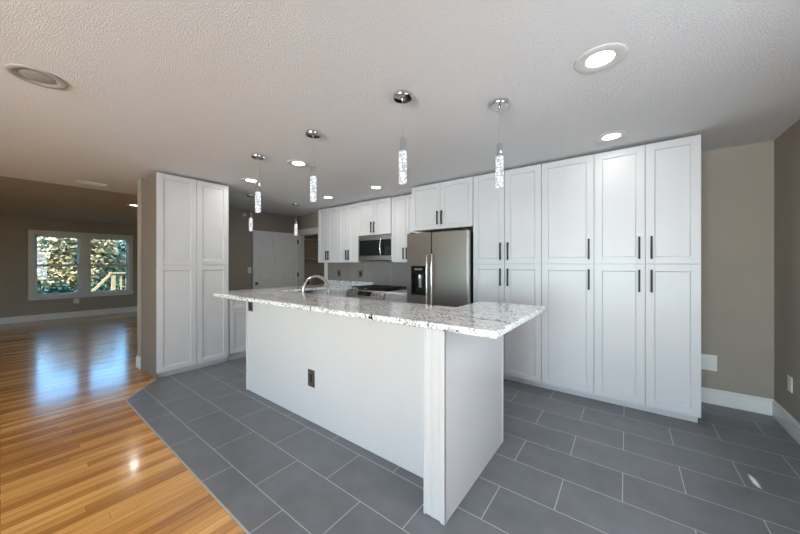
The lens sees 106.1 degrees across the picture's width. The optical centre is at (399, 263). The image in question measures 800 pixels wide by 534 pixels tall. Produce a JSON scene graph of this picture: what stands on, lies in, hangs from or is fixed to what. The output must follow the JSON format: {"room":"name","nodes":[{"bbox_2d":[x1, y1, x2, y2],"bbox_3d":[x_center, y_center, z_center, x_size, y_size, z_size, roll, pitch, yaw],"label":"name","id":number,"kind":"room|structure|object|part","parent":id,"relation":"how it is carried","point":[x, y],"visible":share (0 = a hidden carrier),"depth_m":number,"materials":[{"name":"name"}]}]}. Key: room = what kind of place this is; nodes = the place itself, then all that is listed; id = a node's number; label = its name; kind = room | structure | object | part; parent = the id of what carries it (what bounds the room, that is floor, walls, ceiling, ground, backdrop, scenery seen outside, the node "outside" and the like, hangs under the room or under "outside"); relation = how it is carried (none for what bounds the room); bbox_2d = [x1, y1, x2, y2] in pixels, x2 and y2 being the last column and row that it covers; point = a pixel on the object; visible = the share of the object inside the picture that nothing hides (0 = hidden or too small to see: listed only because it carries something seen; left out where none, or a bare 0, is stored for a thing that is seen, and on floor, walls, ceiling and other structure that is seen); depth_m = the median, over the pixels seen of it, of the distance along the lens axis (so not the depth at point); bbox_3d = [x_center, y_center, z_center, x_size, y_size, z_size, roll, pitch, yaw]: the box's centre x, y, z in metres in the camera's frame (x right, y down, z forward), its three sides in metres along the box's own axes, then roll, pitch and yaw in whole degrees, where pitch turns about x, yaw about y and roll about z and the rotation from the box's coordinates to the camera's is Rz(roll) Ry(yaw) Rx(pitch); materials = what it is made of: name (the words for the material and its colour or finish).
{"room":"kitchen","nodes":[
{"label":"kitchen","id":0,"kind":"room"},
{"bbox_2d":[0,214,136,317],"bbox_3d":[-9.546,0.114,5.875,0.120,2.452,8.300,0,0,37],"label":"wall","id":1,"kind":"structure","parent":0,"point":[14,302],"depth_m":7.02,"materials":[{"name":"beige paint"}]},
{"bbox_2d":[0,306,136,323],"bbox_3d":[-9.522,1.268,5.794,0.016,0.145,8.200,0,0,37],"label":"baseboard","id":2,"kind":"structure","parent":1,"relation":"attached to","point":[18,319],"depth_m":7.43,"materials":[{"name":"white paint"}]},
{"bbox_2d":[73,298,78,303],"bbox_3d":[-8.168,0.935,7.597,0.008,0.125,0.100,0,0,37],"label":"wall outlet","id":3,"kind":"object","parent":1,"relation":"attached to","point":[75,301],"visible":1,"depth_m":7.59,"materials":[{"name":"white plastic"}]},
{"bbox_2d":[27,230,133,300],"bbox_3d":[-8.102,0.025,7.747,0.165,1.650,1.890,0,0,37],"label":"window","id":4,"kind":"structure","parent":1,"relation":"in","point":[83,264],"depth_m":7.66,"materials":[{"name":"white plastic"}]},
{"bbox_3d":[-8.411,-0.323,7.399,0.030,0.755,0.720,0,0,37],"label":"sash","id":5,"kind":"part","parent":4,"relation":"part of","materials":[{"name":"clear glass"}]},
{"bbox_3d":[-8.383,0.383,7.378,0.030,0.755,0.720,0,0,37],"label":"sash","id":6,"kind":"part","parent":4,"relation":"part of","materials":[{"name":"white plastic"}]},
{"bbox_3d":[-8.401,0.030,7.391,0.115,1.500,0.780,0,0,37],"label":"frame","id":7,"kind":"part","parent":4,"relation":"part of","materials":[{"name":"white plastic"}]},
{"bbox_3d":[-8.056,0.780,7.713,0.050,0.030,1.890,0,0,37],"label":"sill","id":8,"kind":"part","parent":4,"relation":"part of","materials":[{"name":"white plastic"}]},
{"bbox_3d":[-7.864,-0.323,8.126,0.030,0.755,0.760,0,0,37],"label":"sash","id":9,"kind":"part","parent":4,"relation":"part of","materials":[{"name":"clear glass"}]},
{"bbox_3d":[-7.836,0.383,8.104,0.030,0.755,0.760,0,0,37],"label":"sash","id":10,"kind":"part","parent":4,"relation":"part of","materials":[{"name":"white plastic"}]},
{"bbox_3d":[-7.854,0.030,8.118,0.115,1.500,0.820,0,0,37],"label":"frame","id":11,"kind":"part","parent":4,"relation":"part of","materials":[{"name":"white plastic"}]},
{"bbox_2d":[0,311,245,533],"bbox_3d":[-4.680,1.380,2.147,12.340,0.080,8.400,0,0,37],"label":"floor","id":12,"kind":"structure","parent":0,"point":[100,470],"depth_m":2.20,"materials":[{"name":"brown wood"}]},
{"bbox_2d":[0,400,123,433],"bbox_3d":[-4.494,1.339,0.596,0.014,0.003,5.945,0,0,37],"label":"trim","id":13,"kind":"structure","parent":12,"relation":"on","point":[121,400],"depth_m":2.62,"materials":[{"name":"brown wood"}]},
{"bbox_2d":[125,379,155,399],"bbox_3d":[-2.766,1.338,3.237,0.012,0.004,0.557,0,0,-14],"label":"trim","id":14,"kind":"structure","parent":12,"relation":"on","point":[155,379],"depth_m":3.18,"materials":[{"name":"metal"}]},
{"bbox_2d":[125,400,249,533],"bbox_3d":[-0.713,1.338,1.464,4.981,0.004,0.011,0,0,37],"label":"trim","id":15,"kind":"structure","parent":12,"relation":"on","point":[245,530],"depth_m":1.88,"materials":[{"name":"metal"}]},
{"bbox_2d":[136,179,143,368],"bbox_3d":[-3.516,0.124,4.628,1.295,2.432,1.036,0,0,37],"label":"wall","id":16,"kind":"structure","parent":0,"point":[139,182],"depth_m":3.88,"materials":[{"name":"beige paint"}]},
{"bbox_2d":[229,207,295,289],"bbox_3d":[-3.069,0.124,6.198,0.120,2.432,2.210,0,0,37],"label":"wall","id":17,"kind":"structure","parent":0,"point":[240,237],"depth_m":6.03,"materials":[{"name":"beige paint"}]},
{"bbox_2d":[252,230,298,291],"bbox_3d":[-2.638,0.319,6.497,0.094,2.018,1.022,0,0,42],"label":"door","id":18,"kind":"structure","parent":17,"relation":"in","point":[274,254],"depth_m":6.46,"materials":[{"name":"white paint"}]},
{"bbox_2d":[304,235,323,284],"bbox_3d":[-1.438,0.124,7.042,1.470,2.432,1.100,0,0,37],"label":"wall","id":19,"kind":"structure","parent":0,"point":[312,267],"depth_m":7.32,"materials":[{"name":"brown paint"}]},
{"bbox_2d":[0,0,799,224],"bbox_3d":[-4.015,-1.152,3.030,12.340,0.120,10.610,0,0,37],"label":"ceiling","id":20,"kind":"structure","parent":0,"point":[191,89],"depth_m":1.89,"materials":[{"name":"white paint"}]},
{"bbox_2d":[5,64,67,89],"bbox_3d":[-2.114,-1.089,1.757,0.236,0.013,0.236,0,0,37],"label":"recessed light","id":21,"kind":"object","parent":20,"relation":"in","point":[35,77],"visible":1,"depth_m":1.75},
{"bbox_2d":[73,180,108,186],"bbox_3d":[-4.172,-1.088,4.068,0.130,0.008,0.320,0,0,37],"label":"ceiling vent","id":22,"kind":"object","parent":20,"relation":"in","point":[74,180],"visible":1,"depth_m":4.06,"materials":[{"name":"white metal"}]},
{"bbox_2d":[246,194,254,230],"bbox_3d":[-2.362,-0.807,4.767,0.124,0.570,0.124,0,0,37],"label":"pendant light","id":23,"kind":"object","parent":20,"relation":"hanging from","point":[247,195],"visible":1,"depth_m":4.75,"materials":[{"name":"silver metal"}]},
{"bbox_2d":[241,178,260,182],"bbox_3d":[-1.949,-1.090,3.937,0.236,0.010,0.236,0,0,37],"label":"recessed light","id":24,"kind":"object","parent":20,"relation":"in","point":[248,180],"visible":0.97,"depth_m":3.93,"materials":[{"name":"white plastic"}]},
{"bbox_2d":[251,154,264,212],"bbox_3d":[-1.436,-0.807,3.043,0.124,0.570,0.124,0,0,37],"label":"pendant light","id":25,"kind":"object","parent":20,"relation":"hanging from","point":[254,156],"visible":1,"depth_m":3.02,"materials":[{"name":"white glass"}]},
{"bbox_2d":[292,203,299,234],"bbox_3d":[-1.893,-0.807,5.478,0.124,0.570,0.124,0,0,37],"label":"pendant light","id":26,"kind":"object","parent":20,"relation":"hanging from","point":[293,204],"visible":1,"depth_m":5.46,"materials":[{"name":"silver metal"}]},
{"bbox_2d":[287,160,309,166],"bbox_3d":[-1.103,-1.090,3.270,0.236,0.010,0.236,0,0,37],"label":"recessed light","id":27,"kind":"object","parent":20,"relation":"in","point":[296,163],"visible":1,"depth_m":3.27,"materials":[{"name":"white plastic"}]},
{"bbox_2d":[305,130,320,201],"bbox_3d":[-0.722,-0.807,2.505,0.124,0.570,0.124,0,0,37],"label":"pendant light","id":28,"kind":"object","parent":20,"relation":"hanging from","point":[309,133],"visible":1,"depth_m":2.49,"materials":[{"name":"glass"}]},
{"bbox_2d":[321,196,334,198],"bbox_3d":[-1.182,-1.090,4.943,0.236,0.010,0.236,0,0,37],"label":"recessed light","id":29,"kind":"object","parent":20,"relation":"in","point":[322,197],"visible":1,"depth_m":4.93,"materials":[{"name":"white plastic"}]},
{"bbox_2d":[368,185,383,189],"bbox_3d":[-0.342,-1.090,4.296,0.236,0.010,0.236,0,0,37],"label":"recessed light","id":30,"kind":"object","parent":20,"relation":"in","point":[373,187],"visible":1,"depth_m":4.29,"materials":[{"name":"white plastic"}]},
{"bbox_2d":[393,90,411,183],"bbox_3d":[0.018,-0.807,1.948,0.124,0.570,0.124,0,0,37],"label":"pendant light","id":31,"kind":"object","parent":20,"relation":"hanging from","point":[400,96],"visible":1,"depth_m":1.93,"materials":[{"name":"glass"}]},
{"bbox_3d":[0.018,-0.936,1.948,0.003,0.252,0.004,0,0,37],"label":"cord","id":32,"kind":"part","parent":31,"relation":"part of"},
{"bbox_2d":[490,98,508,187],"bbox_3d":[0.675,-0.807,2.042,0.124,0.570,0.124,0,0,37],"label":"pendant light","id":33,"kind":"object","parent":20,"relation":"hanging from","point":[499,104],"visible":1,"depth_m":2.02,"materials":[{"name":"white glass"}]},
{"bbox_3d":[0.675,-0.936,2.042,0.003,0.252,0.004,0,0,37],"label":"cord","id":34,"kind":"part","parent":33,"relation":"part of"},
{"bbox_2d":[574,43,627,73],"bbox_3d":[1.065,-1.090,1.604,0.236,0.010,0.236,0,0,37],"label":"recessed light","id":35,"kind":"object","parent":20,"relation":"in","point":[603,57],"visible":1,"depth_m":1.59,"materials":[{"name":"white plastic"}]},
{"bbox_2d":[595,131,628,142],"bbox_3d":[1.812,-1.090,2.581,0.236,0.010,0.236,0,0,37],"label":"recessed light","id":36,"kind":"object","parent":20,"relation":"in","point":[612,136],"visible":1,"depth_m":2.57,"materials":[{"name":"white plastic"}]},
{"bbox_2d":[127,357,799,533],"bbox_3d":[-0.208,1.380,3.946,7.360,0.080,4.565,0,0,37],"label":"floor","id":37,"kind":"structure","parent":0,"point":[565,463],"depth_m":1.94,"materials":[{"name":"grey tile"}]},
{"bbox_2d":[142,172,228,379],"bbox_3d":[-2.815,0.139,3.970,0.615,2.401,0.788,0,0,37],"label":"tall cabinet","id":38,"kind":"object","parent":37,"relation":"on","point":[185,221],"visible":1,"depth_m":3.72,"materials":[{"name":"white paint"}]},
{"bbox_3d":[-3.053,0.140,3.669,0.598,2.399,0.020,0,0,37],"label":"panel","id":39,"kind":"part","parent":38,"relation":"part of","materials":[{"name":"white wood"}]},
{"bbox_3d":[-2.693,0.642,3.639,0.020,1.255,0.402,0,0,37],"label":"door","id":40,"kind":"part","parent":38,"relation":"part of","materials":[{"name":"white paint"}]},
{"bbox_3d":[-2.693,-0.524,3.639,0.020,1.071,0.402,0,0,37],"label":"door","id":41,"kind":"part","parent":38,"relation":"part of","materials":[{"name":"white paint"}]},
{"bbox_3d":[-2.456,0.642,3.954,0.020,1.255,0.378,0,0,37],"label":"door","id":42,"kind":"part","parent":38,"relation":"part of","materials":[{"name":"white paint"}]},
{"bbox_3d":[-2.456,-0.524,3.954,0.020,1.071,0.378,0,0,37],"label":"door","id":43,"kind":"part","parent":38,"relation":"part of","materials":[{"name":"white paint"}]},
{"bbox_2d":[227,299,245,360],"bbox_3d":[-2.430,0.894,4.478,0.610,0.889,0.460,0,0,37],"label":"base cabinet","id":44,"kind":"object","parent":37,"relation":"on","point":[237,308],"visible":0.34,"depth_m":4.20,"materials":[{"name":"white paint"}]},
{"bbox_3d":[-2.195,0.538,4.300,0.020,0.169,0.456,0,0,37],"label":"drawer","id":45,"kind":"part","parent":44,"relation":"part of","materials":[{"name":"white paint"}]},
{"bbox_3d":[-2.195,0.930,4.300,0.020,0.606,0.456,0,0,37],"label":"door","id":46,"kind":"part","parent":44,"relation":"part of","materials":[{"name":"white paint"}]},
{"bbox_2d":[305,289,348,296],"bbox_3d":[-1.167,0.894,5.611,1.265,0.889,0.651,0,0,37],"label":"base cabinet","id":47,"kind":"object","parent":37,"relation":"on","point":[320,291],"visible":0.16,"depth_m":5.24,"materials":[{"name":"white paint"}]},
{"bbox_2d":[229,284,353,291],"bbox_3d":[-1.651,0.431,4.990,1.289,0.035,2.209,0,0,37],"label":"countertop","id":48,"kind":"structure","parent":47,"relation":"on","point":[320,286],"depth_m":5.19,"materials":[{"name":"white stone"}]},
{"bbox_2d":[327,280,373,285],"bbox_3d":[-0.992,0.371,5.865,1.289,0.083,0.020,0,0,37],"label":"granite upstand","id":49,"kind":"object","parent":48,"relation":"on","point":[338,282],"visible":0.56,"depth_m":5.84,"materials":[{"name":"white stone"}]},
{"bbox_3d":[-1.113,0.538,5.176,0.651,0.169,0.020,0,0,37],"label":"drawer","id":50,"kind":"part","parent":47,"relation":"part of","materials":[{"name":"white paint"}]},
{"bbox_2d":[246,301,503,525],"bbox_3d":[-0.496,0.835,2.658,2.509,1.008,0.918,0,0,37],"label":"kitchen island","id":51,"kind":"object","parent":37,"relation":"on","point":[429,403],"visible":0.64,"depth_m":2.07,"materials":[{"name":"white laminate"}]},
{"bbox_2d":[248,302,252,311],"bbox_3d":[-1.577,0.443,3.172,0.085,0.110,0.008,0,0,37],"label":"wall outlet","id":52,"kind":"object","parent":51,"relation":"attached to","point":[250,304],"visible":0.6,"depth_m":3.16,"materials":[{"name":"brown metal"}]},
{"bbox_2d":[308,369,314,387],"bbox_3d":[-0.753,0.969,2.552,0.088,0.142,0.008,0,0,37],"label":"wall outlet","id":53,"kind":"object","parent":51,"relation":"attached to","point":[311,374],"visible":1,"depth_m":2.54,"materials":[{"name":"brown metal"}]},
{"bbox_3d":[-0.655,0.835,2.547,2.365,1.008,0.100,0,0,37],"label":"panel","id":54,"kind":"part","parent":51,"relation":"part of","materials":[{"name":"white laminate"}]},
{"bbox_2d":[213,289,545,338],"bbox_3d":[-0.444,0.312,2.587,2.918,0.035,1.000,0,0,37],"label":"countertop","id":55,"kind":"structure","parent":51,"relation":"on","point":[493,320],"depth_m":1.95,"materials":[{"name":"white stone"}]},
{"bbox_3d":[0.243,0.836,1.668,0.127,1.007,0.222,0,0,37],"label":"corner post","id":56,"kind":"part","parent":51,"relation":"part of","materials":[{"name":"white laminate"}]},
{"bbox_3d":[0.458,0.835,1.948,0.122,1.008,0.896,0,0,37],"label":"panel","id":57,"kind":"part","parent":51,"relation":"part of","materials":[{"name":"white laminate"}]},
{"bbox_3d":[-0.451,0.432,2.823,2.379,0.035,0.583,0,0,37],"label":"island countertop","id":58,"kind":"structure","parent":51,"relation":"on","visible":0},
{"bbox_2d":[302,275,330,294],"bbox_3d":[-0.904,0.268,3.294,0.146,0.290,0.369,0,0,37],"label":"kitchen faucet","id":59,"kind":"object","parent":58,"relation":"on","point":[314,276],"visible":0.55,"depth_m":3.30,"materials":[{"name":"silver metal"}]},
{"bbox_2d":[346,285,405,299],"bbox_3d":[-0.382,0.826,4.947,0.774,0.908,0.705,0,0,37],"label":"gas range","id":60,"kind":"object","parent":37,"relation":"on","point":[376,292],"visible":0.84,"depth_m":4.77,"materials":[{"name":"silver metal"}]},
{"bbox_3d":[-0.548,0.469,4.726,0.774,0.113,0.097,0,0,37],"label":"control panel","id":61,"kind":"part","parent":60,"relation":"part of","materials":[{"name":"silver metal"}]},
{"bbox_2d":[353,288,404,291],"bbox_3d":[-0.344,0.422,4.997,0.774,0.024,0.580,0,0,37],"label":"cooktop","id":62,"kind":"object","parent":60,"relation":"in","point":[371,289],"depth_m":4.84,"materials":[{"name":"black glass"}]},
{"bbox_2d":[385,294,406,302],"bbox_3d":[0.153,0.894,4.618,0.462,0.889,0.651,0,0,37],"label":"base cabinet","id":63,"kind":"object","parent":37,"relation":"on","point":[397,298],"visible":0.16,"depth_m":4.37,"materials":[{"name":"white paint"}]},
{"bbox_2d":[384,289,406,295],"bbox_3d":[0.145,0.431,4.609,0.458,0.035,0.657,0,0,37],"label":"countertop","id":64,"kind":"structure","parent":63,"relation":"on","point":[397,292],"depth_m":4.40,"materials":[{"name":"white stone"}]},
{"bbox_2d":[407,228,472,306],"bbox_3d":[0.653,0.455,4.118,0.893,1.769,0.796,0,0,37],"label":"refrigerator","id":65,"kind":"object","parent":37,"relation":"on","point":[439,264],"visible":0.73,"depth_m":3.81,"materials":[{"name":"metal"}]},
{"bbox_3d":[0.270,0.434,4.037,0.378,1.692,0.070,0,0,37],"label":"freezer door","id":66,"kind":"part","parent":65,"relation":"part of","materials":[{"name":"silver metal"}]},
{"bbox_3d":[0.355,0.320,3.889,0.025,0.893,0.072,0,0,37],"label":"handle","id":67,"kind":"part","parent":65,"relation":"part of","materials":[{"name":"silver metal"}]},
{"bbox_3d":[0.413,0.320,3.846,0.025,0.893,0.072,0,0,37],"label":"handle","id":68,"kind":"part","parent":65,"relation":"part of","materials":[{"name":"silver metal"}]},
{"bbox_3d":[0.627,0.434,3.768,0.501,1.692,0.070,0,0,37],"label":"fridge door","id":69,"kind":"part","parent":65,"relation":"part of","materials":[{"name":"silver metal"}]},
{"bbox_2d":[473,164,542,387],"bbox_3d":[1.379,0.137,3.671,0.768,2.404,0.688,0,0,37],"label":"pantry cabinet","id":70,"kind":"object","parent":37,"relation":"on","point":[507,220],"visible":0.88,"depth_m":3.38,"materials":[{"name":"white paint"}]},
{"bbox_3d":[1.045,0.633,3.551,0.375,1.263,0.020,0,0,37],"label":"door","id":71,"kind":"part","parent":70,"relation":"part of","materials":[{"name":"white paint"}]},
{"bbox_3d":[1.045,-0.533,3.551,0.375,1.060,0.020,0,0,37],"label":"door","id":72,"kind":"part","parent":70,"relation":"part of","materials":[{"name":"white paint"}]},
{"bbox_3d":[1.146,0.150,3.439,0.015,0.200,0.038,0,0,37],"label":"handle","id":73,"kind":"part","parent":70,"relation":"part of","materials":[{"name":"black metal"}]},
{"bbox_3d":[1.146,-0.145,3.439,0.015,0.200,0.038,0,0,37],"label":"handle","id":74,"kind":"part","parent":70,"relation":"part of","materials":[{"name":"black metal"}]},
{"bbox_3d":[1.352,0.633,3.320,0.385,1.263,0.020,0,0,37],"label":"door","id":75,"kind":"part","parent":70,"relation":"part of","materials":[{"name":"white paint"}]},
{"bbox_3d":[1.352,-0.533,3.320,0.385,1.060,0.020,0,0,37],"label":"door","id":76,"kind":"part","parent":70,"relation":"part of","materials":[{"name":"white paint"}]},
{"bbox_2d":[542,154,594,398],"bbox_3d":[1.874,0.137,3.298,0.471,2.404,0.688,0,0,37],"label":"pantry cabinet","id":77,"kind":"object","parent":37,"relation":"on","point":[567,184],"visible":0.96,"depth_m":3.05,"materials":[{"name":"white paint"}]},
{"bbox_3d":[1.695,0.633,3.061,0.467,1.263,0.020,0,0,37],"label":"door","id":78,"kind":"part","parent":77,"relation":"part of","materials":[{"name":"white paint"}]},
{"bbox_3d":[1.695,-0.533,3.061,0.467,1.060,0.020,0,0,37],"label":"door","id":79,"kind":"part","parent":77,"relation":"part of","materials":[{"name":"white paint"}]},
{"bbox_3d":[1.833,0.150,2.922,0.015,0.200,0.038,0,0,37],"label":"handle","id":80,"kind":"part","parent":77,"relation":"part of","materials":[{"name":"black metal"}]},
{"bbox_3d":[1.833,-0.145,2.922,0.015,0.200,0.038,0,0,37],"label":"handle","id":81,"kind":"part","parent":77,"relation":"part of","materials":[{"name":"black metal"}]},
{"bbox_2d":[594,134,700,422],"bbox_3d":[2.358,0.137,2.934,0.742,2.404,0.688,0,0,37],"label":"pantry cabinet","id":82,"kind":"object","parent":37,"relation":"on","point":[647,198],"visible":1,"depth_m":2.67,"materials":[{"name":"white paint"}]},
{"bbox_3d":[2.037,0.633,2.804,0.380,1.263,0.020,0,0,37],"label":"door","id":83,"kind":"part","parent":82,"relation":"part of","materials":[{"name":"white paint"}]},
{"bbox_3d":[2.037,-0.533,2.804,0.380,1.060,0.020,0,0,37],"label":"door","id":84,"kind":"part","parent":82,"relation":"part of","materials":[{"name":"white paint"}]},
{"bbox_3d":[2.139,0.150,2.691,0.015,0.200,0.038,0,0,37],"label":"handle","id":85,"kind":"part","parent":82,"relation":"part of","materials":[{"name":"black metal"}]},
{"bbox_3d":[2.139,-0.145,2.691,0.015,0.200,0.038,0,0,37],"label":"handle","id":86,"kind":"part","parent":82,"relation":"part of","materials":[{"name":"black metal"}]},
{"bbox_3d":[2.207,0.150,2.641,0.015,0.200,0.038,0,0,37],"label":"handle","id":87,"kind":"part","parent":82,"relation":"part of","materials":[{"name":"black metal"}]},
{"bbox_3d":[2.207,-0.145,2.641,0.015,0.200,0.038,0,0,37],"label":"handle","id":88,"kind":"part","parent":82,"relation":"part of","materials":[{"name":"black metal"}]},
{"bbox_3d":[2.333,0.633,2.581,0.354,1.263,0.020,0,0,37],"label":"door","id":89,"kind":"part","parent":82,"relation":"part of","materials":[{"name":"white paint"}]},
{"bbox_3d":[2.333,-0.533,2.581,0.354,1.060,0.020,0,0,37],"label":"door","id":90,"kind":"part","parent":82,"relation":"part of","materials":[{"name":"white paint"}]},
{"bbox_2d":[296,140,773,398],"bbox_3d":[0.513,0.124,4.821,7.260,2.432,0.100,0,0,37],"label":"wall","id":91,"kind":"structure","parent":0,"point":[737,182],"depth_m":2.79,"materials":[{"name":"beige paint"}]},
{"bbox_2d":[297,227,327,292],"bbox_3d":[-1.894,0.278,6.621,1.048,2.125,0.120,0,0,37],"label":"trim","id":92,"kind":"structure","parent":91,"relation":"attached to","point":[309,231],"depth_m":6.85,"materials":[{"name":"white paint"}]},
{"bbox_2d":[318,207,338,262],"bbox_3d":[-1.282,-0.546,5.866,0.596,1.038,0.383,0,0,37],"label":"upper cabinet","id":93,"kind":"object","parent":91,"relation":"attached to","point":[328,219],"visible":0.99,"depth_m":5.73,"materials":[{"name":"white paint"}]},
{"bbox_3d":[-1.488,-0.546,5.840,0.294,1.034,0.020,0,0,37],"label":"door","id":94,"kind":"part","parent":93,"relation":"part of","materials":[{"name":"white paint"}]},
{"bbox_3d":[-1.250,-0.546,5.661,0.294,1.034,0.020,0,0,37],"label":"door","id":95,"kind":"part","parent":93,"relation":"part of","materials":[{"name":"white paint"}]},
{"bbox_2d":[339,203,371,262],"bbox_3d":[-0.836,-0.546,5.530,0.520,1.038,0.383,0,0,37],"label":"upper cabinet","id":96,"kind":"object","parent":91,"relation":"attached to","point":[348,214],"visible":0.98,"depth_m":5.40,"materials":[{"name":"white paint"}]},
{"bbox_3d":[-1.030,-0.546,5.495,0.249,1.034,0.020,0,0,37],"label":"door","id":97,"kind":"part","parent":96,"relation":"part of","materials":[{"name":"white paint"}]},
{"bbox_3d":[-0.822,-0.546,5.339,0.263,1.034,0.020,0,0,37],"label":"door","id":98,"kind":"part","parent":96,"relation":"part of","materials":[{"name":"white paint"}]},
{"bbox_2d":[328,261,406,288],"bbox_3d":[-0.473,0.185,5.494,2.565,0.530,0.010,0,0,37],"label":"tile backsplash","id":99,"kind":"structure","parent":91,"relation":"attached to","point":[389,273],"depth_m":5.48,"materials":[{"name":"grey tile"}]},
{"bbox_2d":[358,197,391,236],"bbox_3d":[-0.343,-0.773,5.140,0.737,0.583,0.413,0,0,37],"label":"upper cabinet","id":100,"kind":"object","parent":91,"relation":"attached to","point":[374,216],"visible":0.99,"depth_m":4.97,"materials":[{"name":"white paint"}]},
{"bbox_3d":[-0.586,-0.773,5.123,0.365,0.579,0.020,0,0,37],"label":"door","id":101,"kind":"part","parent":100,"relation":"part of","materials":[{"name":"white paint"}]},
{"bbox_2d":[358,234,391,260],"bbox_3d":[-0.346,-0.263,5.126,0.710,0.425,0.419,0,0,37],"label":"microwave","id":102,"kind":"object","parent":100,"relation":"attached to","point":[378,247],"visible":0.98,"depth_m":4.98,"materials":[{"name":"silver metal"}]},
{"bbox_3d":[-0.309,-0.278,4.873,0.064,0.329,0.028,0,0,-38],"label":"handle","id":103,"kind":"part","parent":102,"relation":"part of","materials":[{"name":"silver metal"}]},
{"bbox_3d":[-0.201,-0.269,4.844,0.132,0.263,0.025,0,0,37],"label":"control panel","id":104,"kind":"part","parent":102,"relation":"part of","materials":[{"name":"black glass"}]},
{"bbox_3d":[-0.292,-0.773,4.902,0.364,0.579,0.020,0,0,37],"label":"door","id":105,"kind":"part","parent":100,"relation":"part of","materials":[{"name":"white paint"}]},
{"bbox_2d":[392,194,420,261],"bbox_3d":[0.199,-0.546,4.751,0.598,1.038,0.383,0,0,37],"label":"upper cabinet","id":106,"kind":"object","parent":91,"relation":"attached to","point":[401,205],"visible":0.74,"depth_m":4.70,"materials":[{"name":"white paint"}]},
{"bbox_3d":[-0.017,-0.546,4.732,0.272,1.034,0.020,0,0,37],"label":"door","id":107,"kind":"part","parent":106,"relation":"part of","materials":[{"name":"white paint"}]},
{"bbox_3d":[0.222,-0.546,4.552,0.318,1.034,0.020,0,0,37],"label":"door","id":108,"kind":"part","parent":106,"relation":"part of","materials":[{"name":"white paint"}]},
{"bbox_2d":[412,177,472,232],"bbox_3d":[0.708,-0.762,4.176,0.906,0.605,0.688,0,0,37],"label":"upper cabinet","id":109,"kind":"object","parent":91,"relation":"attached to","point":[448,205],"visible":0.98,"depth_m":3.90,"materials":[{"name":"white paint"}]},
{"bbox_3d":[0.348,-0.762,4.075,0.449,0.601,0.020,0,0,37],"label":"door","id":110,"kind":"part","parent":109,"relation":"part of","materials":[{"name":"white paint"}]},
{"bbox_3d":[0.538,-0.605,3.897,0.015,0.180,0.038,0,0,37],"label":"handle","id":111,"kind":"part","parent":109,"relation":"part of","materials":[{"name":"black metal"}]},
{"bbox_3d":[0.710,-0.762,3.803,0.449,0.601,0.020,0,0,37],"label":"door","id":112,"kind":"part","parent":109,"relation":"part of","materials":[{"name":"white paint"}]},
{"bbox_2d":[701,354,716,370],"bbox_3d":[2.961,0.948,2.910,0.145,0.150,0.008,0,0,37],"label":"blank plate","id":113,"kind":"object","parent":91,"relation":"attached to","point":[708,362],"visible":0.75,"depth_m":2.90,"materials":[{"name":"white plastic"}]},
{"bbox_2d":[701,387,773,415],"bbox_3d":[3.083,1.268,2.813,0.540,0.145,0.016,0,0,37],"label":"baseboard","id":114,"kind":"structure","parent":91,"relation":"attached to","point":[761,405],"depth_m":2.78,"materials":[{"name":"white paint"}]},
{"bbox_2d":[774,119,799,422],"bbox_3d":[0.543,0.124,-1.091,0.100,2.432,9.310,0,0,37],"label":"wall","id":115,"kind":"structure","parent":0,"point":[787,145],"depth_m":2.45,"materials":[{"name":"beige paint"}]},
{"bbox_2d":[772,400,799,443],"bbox_3d":[0.492,1.268,-1.063,0.016,0.145,9.294,0,0,37],"label":"baseboard","id":116,"kind":"structure","parent":115,"relation":"attached to","point":[788,422],"depth_m":2.41,"materials":[{"name":"white paint"}]},
{"bbox_2d":[787,375,792,392],"bbox_3d":[3.098,0.952,2.393,0.008,0.122,0.078,0,0,37],"label":"wall outlet","id":117,"kind":"object","parent":115,"relation":"attached to","point":[789,378],"visible":1,"depth_m":2.38,"materials":[{"name":"white plastic"}]},
{"label":"outside","id":118,"kind":"structure","parent":0,"visible":0},
{"bbox_3d":[-28.446,2.490,21.422,48.780,0.100,80.000,0,0,37],"label":"lawn","id":119,"kind":"structure","parent":118,"visible":0},
{"bbox_2d":[37,237,60,287],"bbox_3d":[-18.038,0.022,13.693,3.578,5.130,3.767,0,0,37],"label":"leafy tree","id":120,"kind":"object","parent":119,"relation":"on","point":[38,283],"visible":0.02,"depth_m":14.26,"materials":[{"name":"green plant"}]},
{"bbox_2d":[37,237,125,291],"bbox_3d":[-13.018,0.253,12.326,2.695,4.385,2.811,0,0,34],"label":"leafy tree","id":121,"kind":"object","parent":119,"relation":"on","point":[64,250],"visible":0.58,"depth_m":11.61,"materials":[{"name":"green plant"}]},
{"bbox_2d":[37,278,125,293],"bbox_3d":[-15.446,1.537,13.501,1.245,2.123,16.863,0,0,37],"label":"hedge","id":122,"kind":"object","parent":119,"relation":"on","point":[42,289],"visible":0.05,"depth_m":13.65,"materials":[{"name":"green plant"}]},
{"bbox_2d":[69,240,125,290],"bbox_3d":[-15.765,-0.081,16.732,3.534,5.052,3.683,0,0,37],"label":"leafy tree","id":123,"kind":"object","parent":119,"relation":"on","point":[122,243],"visible":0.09,"depth_m":16.16,"materials":[{"name":"green plant"}]},
{"bbox_2d":[92,272,125,290],"bbox_3d":[-9.114,1.350,10.463,0.150,2.180,3.250,0,0,37],"label":"deck railing","id":124,"kind":"object","parent":119,"relation":"on","point":[112,274],"visible":0.16,"depth_m":9.92,"materials":[{"name":"brown wood"}]},
{"bbox_3d":[-9.810,0.925,9.547,0.080,1.330,0.950,0,0,37],"label":"stair rail","id":125,"kind":"part","parent":124,"relation":"part of","materials":[{"name":"yellow wood"}]},
{"bbox_3d":[-9.494,1.380,9.967,0.100,2.120,0.100,0,0,37],"label":"post","id":126,"kind":"part","parent":124,"relation":"part of","materials":[{"name":"yellow wood"}]},
{"bbox_3d":[-8.844,0.300,10.822,0.150,0.040,2.350,0,0,37],"label":"handrail","id":127,"kind":"part","parent":124,"relation":"part of","materials":[{"name":"yellow wood"}]}
]}

